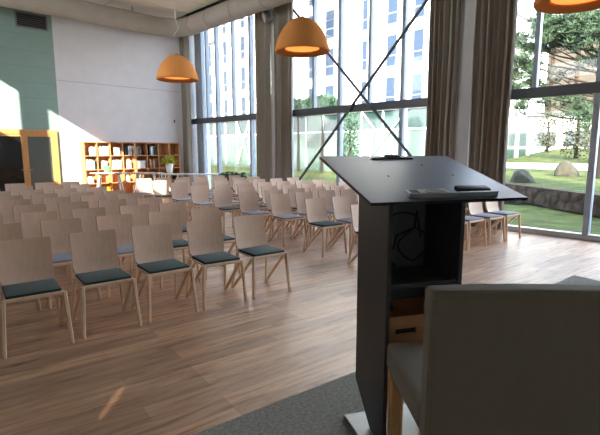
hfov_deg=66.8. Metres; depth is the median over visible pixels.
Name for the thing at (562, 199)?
wall
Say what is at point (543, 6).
pendant lamp
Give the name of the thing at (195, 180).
chair
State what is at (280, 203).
chair
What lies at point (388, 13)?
office building
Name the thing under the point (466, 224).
chair
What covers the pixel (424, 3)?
brace
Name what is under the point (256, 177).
chair
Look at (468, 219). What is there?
chair
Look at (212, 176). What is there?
chair
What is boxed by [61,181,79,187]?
chair
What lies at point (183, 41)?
curtain
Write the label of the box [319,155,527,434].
lectern
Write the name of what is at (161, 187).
chair
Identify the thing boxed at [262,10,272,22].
loudspeaker
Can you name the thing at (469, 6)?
column
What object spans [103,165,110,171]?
tin
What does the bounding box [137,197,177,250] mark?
chair
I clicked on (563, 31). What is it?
pine tree
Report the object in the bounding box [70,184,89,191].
chair
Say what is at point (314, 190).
chair
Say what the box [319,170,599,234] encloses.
ground
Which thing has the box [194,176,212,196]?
chair
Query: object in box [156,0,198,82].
pendant lamp
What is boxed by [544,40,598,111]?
building
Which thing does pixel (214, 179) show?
chair
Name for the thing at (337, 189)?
chair
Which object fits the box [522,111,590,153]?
building
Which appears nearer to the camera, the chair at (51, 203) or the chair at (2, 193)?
the chair at (51, 203)
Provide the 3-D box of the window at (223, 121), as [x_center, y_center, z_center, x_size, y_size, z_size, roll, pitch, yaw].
[-2.440,-3.962,15.559,0.180,6.500,4.850,-8,12,-43]
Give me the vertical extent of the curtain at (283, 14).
6.180 m
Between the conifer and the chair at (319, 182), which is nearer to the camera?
the chair at (319, 182)
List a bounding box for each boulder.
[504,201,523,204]
[510,169,535,182]
[554,160,578,176]
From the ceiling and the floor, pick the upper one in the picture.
the ceiling
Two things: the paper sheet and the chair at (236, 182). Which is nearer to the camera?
the paper sheet
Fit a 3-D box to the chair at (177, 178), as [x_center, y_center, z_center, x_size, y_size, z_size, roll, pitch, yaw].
[-3.242,-0.725,13.017,0.509,0.843,0.543,-6,10,-37]
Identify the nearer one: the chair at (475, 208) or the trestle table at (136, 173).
the chair at (475, 208)
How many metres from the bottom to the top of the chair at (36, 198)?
0.843 m
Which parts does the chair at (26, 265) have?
leg, backrest, rail, leg, leg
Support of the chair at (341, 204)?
on the floor
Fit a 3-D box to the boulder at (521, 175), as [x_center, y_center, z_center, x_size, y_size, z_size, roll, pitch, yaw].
[7.780,-1.417,15.893,0.835,0.556,0.597,5,10,31]
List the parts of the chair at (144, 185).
backrest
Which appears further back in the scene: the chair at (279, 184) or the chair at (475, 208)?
the chair at (279, 184)
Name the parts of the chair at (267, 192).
backrest, leg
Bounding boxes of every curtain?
[179,36,193,185]
[254,9,271,200]
[274,1,292,180]
[425,0,462,159]
[465,0,517,230]
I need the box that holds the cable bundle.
[391,211,425,272]
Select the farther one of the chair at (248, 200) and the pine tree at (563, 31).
the pine tree at (563, 31)
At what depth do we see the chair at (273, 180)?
12.50 m
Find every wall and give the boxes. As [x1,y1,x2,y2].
[0,0,193,195]
[505,182,599,216]
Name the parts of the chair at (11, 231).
backrest, leg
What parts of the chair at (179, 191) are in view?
backrest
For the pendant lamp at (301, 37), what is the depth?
7.15 m
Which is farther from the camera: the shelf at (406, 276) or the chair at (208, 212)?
the chair at (208, 212)
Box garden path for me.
[506,163,587,169]
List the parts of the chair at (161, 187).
backrest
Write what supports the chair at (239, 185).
on the floor
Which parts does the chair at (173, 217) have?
leg, backrest, rail, leg, leg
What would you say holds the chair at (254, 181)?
on the floor
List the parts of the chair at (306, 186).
backrest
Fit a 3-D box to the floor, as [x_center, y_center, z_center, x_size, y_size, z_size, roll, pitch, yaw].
[-1.196,0.547,7.771,10.060,0.150,18.600,-8,12,-43]
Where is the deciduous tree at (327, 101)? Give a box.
[320,94,345,172]
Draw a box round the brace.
[293,0,428,179]
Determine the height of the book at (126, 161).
0.290 m
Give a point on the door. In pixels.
(29, 157)
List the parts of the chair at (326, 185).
backrest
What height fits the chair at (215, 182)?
0.843 m
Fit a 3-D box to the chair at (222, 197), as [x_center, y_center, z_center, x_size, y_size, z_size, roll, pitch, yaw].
[-1.434,-0.144,9.078,0.509,0.843,0.543,-7,11,-38]
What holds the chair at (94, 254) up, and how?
on the floor
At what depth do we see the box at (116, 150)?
15.19 m
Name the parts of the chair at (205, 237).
leg, seat, leg, backrest, rail, leg, leg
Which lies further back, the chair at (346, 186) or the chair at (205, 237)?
the chair at (346, 186)
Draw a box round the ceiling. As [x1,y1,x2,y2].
[185,0,223,15]
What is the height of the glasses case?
0.034 m
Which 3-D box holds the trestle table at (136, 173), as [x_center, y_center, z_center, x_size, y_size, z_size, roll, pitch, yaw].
[-4.745,-0.917,14.051,0.988,0.926,0.420,1,8,7]
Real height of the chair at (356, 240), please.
0.843 m
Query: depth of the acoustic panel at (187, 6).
14.31 m
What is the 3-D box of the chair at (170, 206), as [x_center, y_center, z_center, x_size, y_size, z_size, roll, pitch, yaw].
[-1.744,0.220,6.610,0.509,0.843,0.543,-6,10,-37]
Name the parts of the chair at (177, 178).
backrest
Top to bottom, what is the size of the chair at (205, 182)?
0.843 m
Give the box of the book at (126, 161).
[125,160,128,168]
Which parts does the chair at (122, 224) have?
leg, backrest, rail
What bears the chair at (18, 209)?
on the floor
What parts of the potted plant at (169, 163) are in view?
pot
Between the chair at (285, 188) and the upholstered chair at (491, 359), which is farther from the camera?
the chair at (285, 188)
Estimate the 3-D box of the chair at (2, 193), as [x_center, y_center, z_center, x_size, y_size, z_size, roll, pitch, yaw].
[-5.495,-0.038,8.362,0.509,0.843,0.543,-6,10,-35]
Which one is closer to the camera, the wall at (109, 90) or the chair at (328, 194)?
the chair at (328, 194)
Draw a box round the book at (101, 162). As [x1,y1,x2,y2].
[100,161,103,168]
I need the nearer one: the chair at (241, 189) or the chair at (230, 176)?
the chair at (241, 189)
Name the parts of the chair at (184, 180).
backrest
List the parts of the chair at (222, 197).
backrest, leg, rail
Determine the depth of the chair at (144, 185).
12.45 m
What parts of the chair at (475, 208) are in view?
backrest, leg, leg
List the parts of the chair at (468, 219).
leg, rail, leg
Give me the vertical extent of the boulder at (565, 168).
0.764 m
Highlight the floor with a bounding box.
[0,194,599,434]
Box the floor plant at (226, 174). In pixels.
[218,171,247,199]
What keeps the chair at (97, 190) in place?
on the floor
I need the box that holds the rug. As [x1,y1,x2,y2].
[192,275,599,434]
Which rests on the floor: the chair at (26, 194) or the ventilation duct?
the chair at (26, 194)
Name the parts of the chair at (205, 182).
backrest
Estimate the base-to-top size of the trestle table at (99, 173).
0.936 m
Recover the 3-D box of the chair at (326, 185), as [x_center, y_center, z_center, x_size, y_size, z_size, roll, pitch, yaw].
[0.843,-0.391,10.753,0.509,0.843,0.543,-7,11,-38]
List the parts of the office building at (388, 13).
pane, pane, pane, pane, pane, pane, pane, pane, pane, pane, pane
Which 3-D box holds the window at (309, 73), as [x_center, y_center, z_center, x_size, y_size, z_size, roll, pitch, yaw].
[1.422,-3.380,11.609,0.180,6.500,5.760,-8,12,-43]
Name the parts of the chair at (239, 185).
backrest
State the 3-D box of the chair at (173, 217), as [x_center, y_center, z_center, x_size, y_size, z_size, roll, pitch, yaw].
[-1.575,0.367,5.612,0.509,0.843,0.543,-6,10,-35]
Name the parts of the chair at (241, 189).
backrest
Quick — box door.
[0,129,60,190]
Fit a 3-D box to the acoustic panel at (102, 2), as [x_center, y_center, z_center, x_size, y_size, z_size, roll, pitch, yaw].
[-6.727,-6.717,13.194,2.330,0.360,1.130,-8,12,-43]
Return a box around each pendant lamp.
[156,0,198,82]
[275,0,329,57]
[533,0,599,13]
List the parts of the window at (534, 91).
sill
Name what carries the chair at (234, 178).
on the floor
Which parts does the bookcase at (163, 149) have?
shelf, shelf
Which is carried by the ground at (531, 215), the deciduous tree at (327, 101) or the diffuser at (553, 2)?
the deciduous tree at (327, 101)
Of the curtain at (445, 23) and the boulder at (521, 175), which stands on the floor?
the curtain at (445, 23)
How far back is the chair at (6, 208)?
7.03 m
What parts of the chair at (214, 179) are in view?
backrest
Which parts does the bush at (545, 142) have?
stem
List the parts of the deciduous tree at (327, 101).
stem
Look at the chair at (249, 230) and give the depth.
5.30 m
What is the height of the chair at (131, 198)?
0.843 m
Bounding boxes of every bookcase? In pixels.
[79,141,136,192]
[135,142,180,192]
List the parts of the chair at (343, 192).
backrest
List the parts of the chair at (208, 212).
backrest, leg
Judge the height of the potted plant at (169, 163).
0.638 m
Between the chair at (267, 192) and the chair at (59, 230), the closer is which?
the chair at (59, 230)
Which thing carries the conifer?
on the ground at (531, 215)
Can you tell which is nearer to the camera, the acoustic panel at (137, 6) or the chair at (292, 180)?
the chair at (292, 180)
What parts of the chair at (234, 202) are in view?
backrest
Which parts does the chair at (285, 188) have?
backrest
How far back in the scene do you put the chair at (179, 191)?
10.81 m
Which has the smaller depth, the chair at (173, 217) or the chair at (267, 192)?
the chair at (173, 217)
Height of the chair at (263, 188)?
0.843 m
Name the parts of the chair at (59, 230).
leg, backrest, rail, leg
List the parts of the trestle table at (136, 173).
leg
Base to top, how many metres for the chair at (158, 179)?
0.843 m
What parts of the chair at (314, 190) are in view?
backrest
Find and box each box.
[112,147,119,154]
[137,161,145,167]
[389,296,424,343]
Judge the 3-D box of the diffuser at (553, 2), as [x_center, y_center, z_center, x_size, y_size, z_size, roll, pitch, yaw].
[3.050,-2.418,4.961,0.556,0.024,0.556,-8,12,-43]
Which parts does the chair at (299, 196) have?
backrest, leg, leg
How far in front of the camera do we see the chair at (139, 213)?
6.41 m
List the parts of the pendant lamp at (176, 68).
cord, lamp shade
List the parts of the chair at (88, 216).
backrest, leg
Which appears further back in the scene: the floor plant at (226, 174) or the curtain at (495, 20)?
the floor plant at (226, 174)
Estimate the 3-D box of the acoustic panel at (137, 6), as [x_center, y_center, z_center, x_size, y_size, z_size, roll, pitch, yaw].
[-5.002,-6.960,14.845,2.330,0.360,1.130,-8,12,-43]
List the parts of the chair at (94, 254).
leg, leg, backrest, rail, leg, leg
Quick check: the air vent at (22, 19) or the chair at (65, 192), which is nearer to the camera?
the chair at (65, 192)
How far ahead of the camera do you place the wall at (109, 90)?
14.60 m
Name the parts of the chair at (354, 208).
leg, backrest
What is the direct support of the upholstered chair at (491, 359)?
on the rug
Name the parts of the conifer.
stem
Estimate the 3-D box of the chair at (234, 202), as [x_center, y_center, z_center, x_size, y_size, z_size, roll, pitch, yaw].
[-1.603,-0.305,10.168,0.509,0.843,0.543,-6,10,-37]
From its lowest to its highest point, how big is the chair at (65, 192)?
0.843 m
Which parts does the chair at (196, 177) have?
backrest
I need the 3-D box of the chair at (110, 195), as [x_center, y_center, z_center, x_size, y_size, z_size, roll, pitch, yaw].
[-3.432,-0.075,8.613,0.509,0.843,0.543,-6,10,-35]
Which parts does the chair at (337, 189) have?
backrest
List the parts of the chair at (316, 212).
leg, backrest, leg, leg, rail, leg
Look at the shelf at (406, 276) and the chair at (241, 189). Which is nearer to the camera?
the shelf at (406, 276)
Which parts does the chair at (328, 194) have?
backrest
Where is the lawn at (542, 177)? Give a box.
[505,149,599,193]
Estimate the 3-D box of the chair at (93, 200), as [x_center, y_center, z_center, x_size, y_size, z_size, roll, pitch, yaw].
[-3.386,0.063,7.672,0.509,0.843,0.543,-7,11,-38]
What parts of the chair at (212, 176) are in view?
backrest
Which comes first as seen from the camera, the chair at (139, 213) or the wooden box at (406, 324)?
the wooden box at (406, 324)
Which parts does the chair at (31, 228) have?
backrest, leg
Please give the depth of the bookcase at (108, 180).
15.22 m
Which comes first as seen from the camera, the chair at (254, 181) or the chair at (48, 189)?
the chair at (48, 189)
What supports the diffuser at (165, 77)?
attached to the pendant lamp at (176, 68)
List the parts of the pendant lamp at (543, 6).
lamp shade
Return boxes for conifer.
[335,112,362,155]
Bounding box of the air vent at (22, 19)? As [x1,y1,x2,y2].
[14,10,47,30]
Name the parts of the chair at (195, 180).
backrest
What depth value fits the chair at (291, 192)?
9.13 m
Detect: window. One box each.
[186,0,256,191]
[292,0,460,185]
[508,11,599,241]
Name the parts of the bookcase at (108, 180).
shelf, shelf, shelf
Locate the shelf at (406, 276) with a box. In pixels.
[390,265,456,289]
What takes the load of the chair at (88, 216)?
on the floor
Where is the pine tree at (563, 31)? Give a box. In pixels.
[510,9,599,178]
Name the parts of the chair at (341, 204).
backrest, leg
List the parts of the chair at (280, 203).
leg, backrest, leg, leg, rail, leg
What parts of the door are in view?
glass, glass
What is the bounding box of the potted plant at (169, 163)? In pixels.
[160,155,177,172]
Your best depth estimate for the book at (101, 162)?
14.94 m
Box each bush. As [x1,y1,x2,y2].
[534,111,559,152]
[554,94,593,158]
[573,99,593,159]
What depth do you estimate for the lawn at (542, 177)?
20.69 m
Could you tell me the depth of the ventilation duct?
13.55 m
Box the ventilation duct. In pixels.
[0,0,293,36]
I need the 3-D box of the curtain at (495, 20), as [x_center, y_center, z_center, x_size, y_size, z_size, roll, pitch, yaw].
[3.749,-2.840,8.910,0.140,6.180,0.838,-8,12,-43]
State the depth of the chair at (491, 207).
8.37 m
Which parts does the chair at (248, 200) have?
backrest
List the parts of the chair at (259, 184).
backrest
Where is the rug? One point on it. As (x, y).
(321, 409)
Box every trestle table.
[90,172,128,189]
[127,172,163,192]
[160,173,218,177]
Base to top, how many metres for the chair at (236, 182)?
0.843 m
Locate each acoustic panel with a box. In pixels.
[83,0,109,4]
[104,0,187,18]
[134,0,206,12]
[191,0,219,4]
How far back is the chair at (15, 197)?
7.74 m
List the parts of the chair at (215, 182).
backrest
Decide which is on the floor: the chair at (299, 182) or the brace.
the chair at (299, 182)
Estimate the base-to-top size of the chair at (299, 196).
0.843 m
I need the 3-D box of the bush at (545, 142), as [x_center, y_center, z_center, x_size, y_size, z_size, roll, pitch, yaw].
[18.121,-6.198,33.209,1.729,3.072,1.699,-8,12,-43]
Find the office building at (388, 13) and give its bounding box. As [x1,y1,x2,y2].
[323,0,530,104]
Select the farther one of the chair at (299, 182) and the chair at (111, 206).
the chair at (299, 182)
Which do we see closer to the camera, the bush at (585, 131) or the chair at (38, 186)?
the chair at (38, 186)
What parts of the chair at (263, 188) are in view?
backrest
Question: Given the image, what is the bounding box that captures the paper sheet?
[404,188,449,193]
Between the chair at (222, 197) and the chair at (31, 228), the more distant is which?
the chair at (222, 197)
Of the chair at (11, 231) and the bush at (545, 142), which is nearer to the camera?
the chair at (11, 231)
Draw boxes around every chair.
[0,191,10,195]
[0,195,22,213]
[0,199,30,223]
[0,223,40,310]
[0,236,74,358]
[5,183,25,190]
[10,186,32,195]
[12,204,59,266]
[19,190,43,204]
[20,211,72,282]
[31,193,57,203]
[35,182,54,189]
[40,218,101,308]
[42,185,63,193]
[42,197,70,219]
[54,188,76,196]
[58,201,88,218]
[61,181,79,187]
[69,229,141,339]
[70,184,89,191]
[70,191,93,201]
[72,207,122,272]
[80,195,106,207]
[86,187,106,194]
[96,214,153,297]
[98,199,126,215]
[103,190,124,199]
[117,193,140,205]
[119,204,149,273]
[131,223,198,322]
[136,178,153,197]
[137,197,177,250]
[148,210,200,288]
[152,180,176,201]
[157,177,172,201]
[159,201,189,255]
[170,182,196,216]
[174,179,198,207]
[176,177,192,203]
[185,218,247,309]
[190,185,219,220]
[190,207,240,279]
[192,181,213,208]
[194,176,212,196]
[194,178,213,207]
[212,176,233,201]
[212,188,244,233]
[213,178,236,205]
[214,181,238,216]
[214,184,242,216]
[228,175,240,188]
[231,214,290,298]
[232,177,244,196]
[234,180,258,211]
[236,183,264,220]
[238,187,269,228]
[238,191,273,237]
[248,176,259,182]
[252,179,264,209]
[257,182,271,217]
[261,185,280,222]
[264,189,299,237]
[268,193,307,246]
[270,178,282,185]
[276,181,291,213]
[280,184,296,225]
[286,188,321,233]
[287,177,298,184]
[293,192,331,240]
[295,180,308,187]
[301,183,329,214]
[303,198,347,257]
[309,187,325,227]
[312,179,324,186]
[316,190,353,234]
[322,182,335,219]
[329,196,357,251]
[330,185,343,220]
[338,182,348,188]
[339,189,356,228]
[347,204,358,263]
[354,195,358,242]
[387,284,599,434]
[464,202,505,244]
[464,216,486,248]
[465,222,468,249]
[481,201,520,240]
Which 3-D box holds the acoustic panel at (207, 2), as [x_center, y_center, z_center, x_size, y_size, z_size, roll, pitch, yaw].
[-3.333,-6.709,13.138,2.330,0.360,1.130,-8,12,-43]
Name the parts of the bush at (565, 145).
stem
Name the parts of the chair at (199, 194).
backrest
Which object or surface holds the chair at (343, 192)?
on the floor
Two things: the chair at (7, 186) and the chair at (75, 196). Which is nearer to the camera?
the chair at (75, 196)
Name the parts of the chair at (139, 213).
leg, backrest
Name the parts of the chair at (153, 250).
leg, seat, leg, backrest, rail, leg, leg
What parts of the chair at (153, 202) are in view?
backrest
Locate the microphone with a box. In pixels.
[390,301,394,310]
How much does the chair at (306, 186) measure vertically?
0.843 m
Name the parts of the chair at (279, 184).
backrest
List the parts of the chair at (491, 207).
backrest, leg, leg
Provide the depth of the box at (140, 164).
15.80 m
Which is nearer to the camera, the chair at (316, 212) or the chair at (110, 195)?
the chair at (316, 212)
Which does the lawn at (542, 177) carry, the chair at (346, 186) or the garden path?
the garden path
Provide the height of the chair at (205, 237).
0.843 m
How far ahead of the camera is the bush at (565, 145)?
27.14 m
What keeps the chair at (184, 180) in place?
on the floor
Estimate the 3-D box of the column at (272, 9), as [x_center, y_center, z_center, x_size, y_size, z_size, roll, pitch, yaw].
[-0.656,-3.696,13.756,0.350,6.500,0.250,-8,12,-43]
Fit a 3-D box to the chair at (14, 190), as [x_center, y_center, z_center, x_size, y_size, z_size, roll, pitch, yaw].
[-5.779,-0.215,9.563,0.509,0.843,0.543,-7,11,-38]
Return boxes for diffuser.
[165,77,189,78]
[285,46,318,51]
[551,0,593,4]
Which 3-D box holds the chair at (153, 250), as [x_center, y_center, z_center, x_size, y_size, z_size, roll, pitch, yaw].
[-1.381,0.523,4.555,0.509,0.843,0.543,-7,11,-38]
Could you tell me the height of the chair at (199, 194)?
0.843 m
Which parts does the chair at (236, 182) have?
backrest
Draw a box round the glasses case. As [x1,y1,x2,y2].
[454,185,490,191]
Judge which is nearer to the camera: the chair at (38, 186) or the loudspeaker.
the chair at (38, 186)
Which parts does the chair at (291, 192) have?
backrest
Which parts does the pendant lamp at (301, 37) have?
lamp shade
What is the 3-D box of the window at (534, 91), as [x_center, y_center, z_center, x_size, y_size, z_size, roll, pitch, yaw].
[5.587,-2.752,7.350,0.180,6.500,5.660,-8,12,-43]
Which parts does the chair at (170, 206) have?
backrest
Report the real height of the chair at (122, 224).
0.843 m
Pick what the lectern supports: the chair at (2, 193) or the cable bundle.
the cable bundle
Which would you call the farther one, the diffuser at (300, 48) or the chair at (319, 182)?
the chair at (319, 182)
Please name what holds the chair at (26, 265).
on the floor
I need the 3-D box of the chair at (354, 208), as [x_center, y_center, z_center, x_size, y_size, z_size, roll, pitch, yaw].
[1.017,0.257,6.362,0.509,0.843,0.543,-6,10,-36]
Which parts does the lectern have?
panel, plate, panel, panel, panel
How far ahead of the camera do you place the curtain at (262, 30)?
13.83 m
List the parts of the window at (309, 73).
glass pane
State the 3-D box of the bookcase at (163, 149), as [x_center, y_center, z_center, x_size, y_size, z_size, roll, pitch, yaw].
[-5.143,-1.746,16.365,1.686,1.880,0.350,-8,12,-43]
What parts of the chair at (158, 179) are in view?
backrest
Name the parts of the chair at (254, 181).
backrest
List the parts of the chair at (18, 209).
backrest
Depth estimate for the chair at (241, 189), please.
9.43 m
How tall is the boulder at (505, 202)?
0.219 m

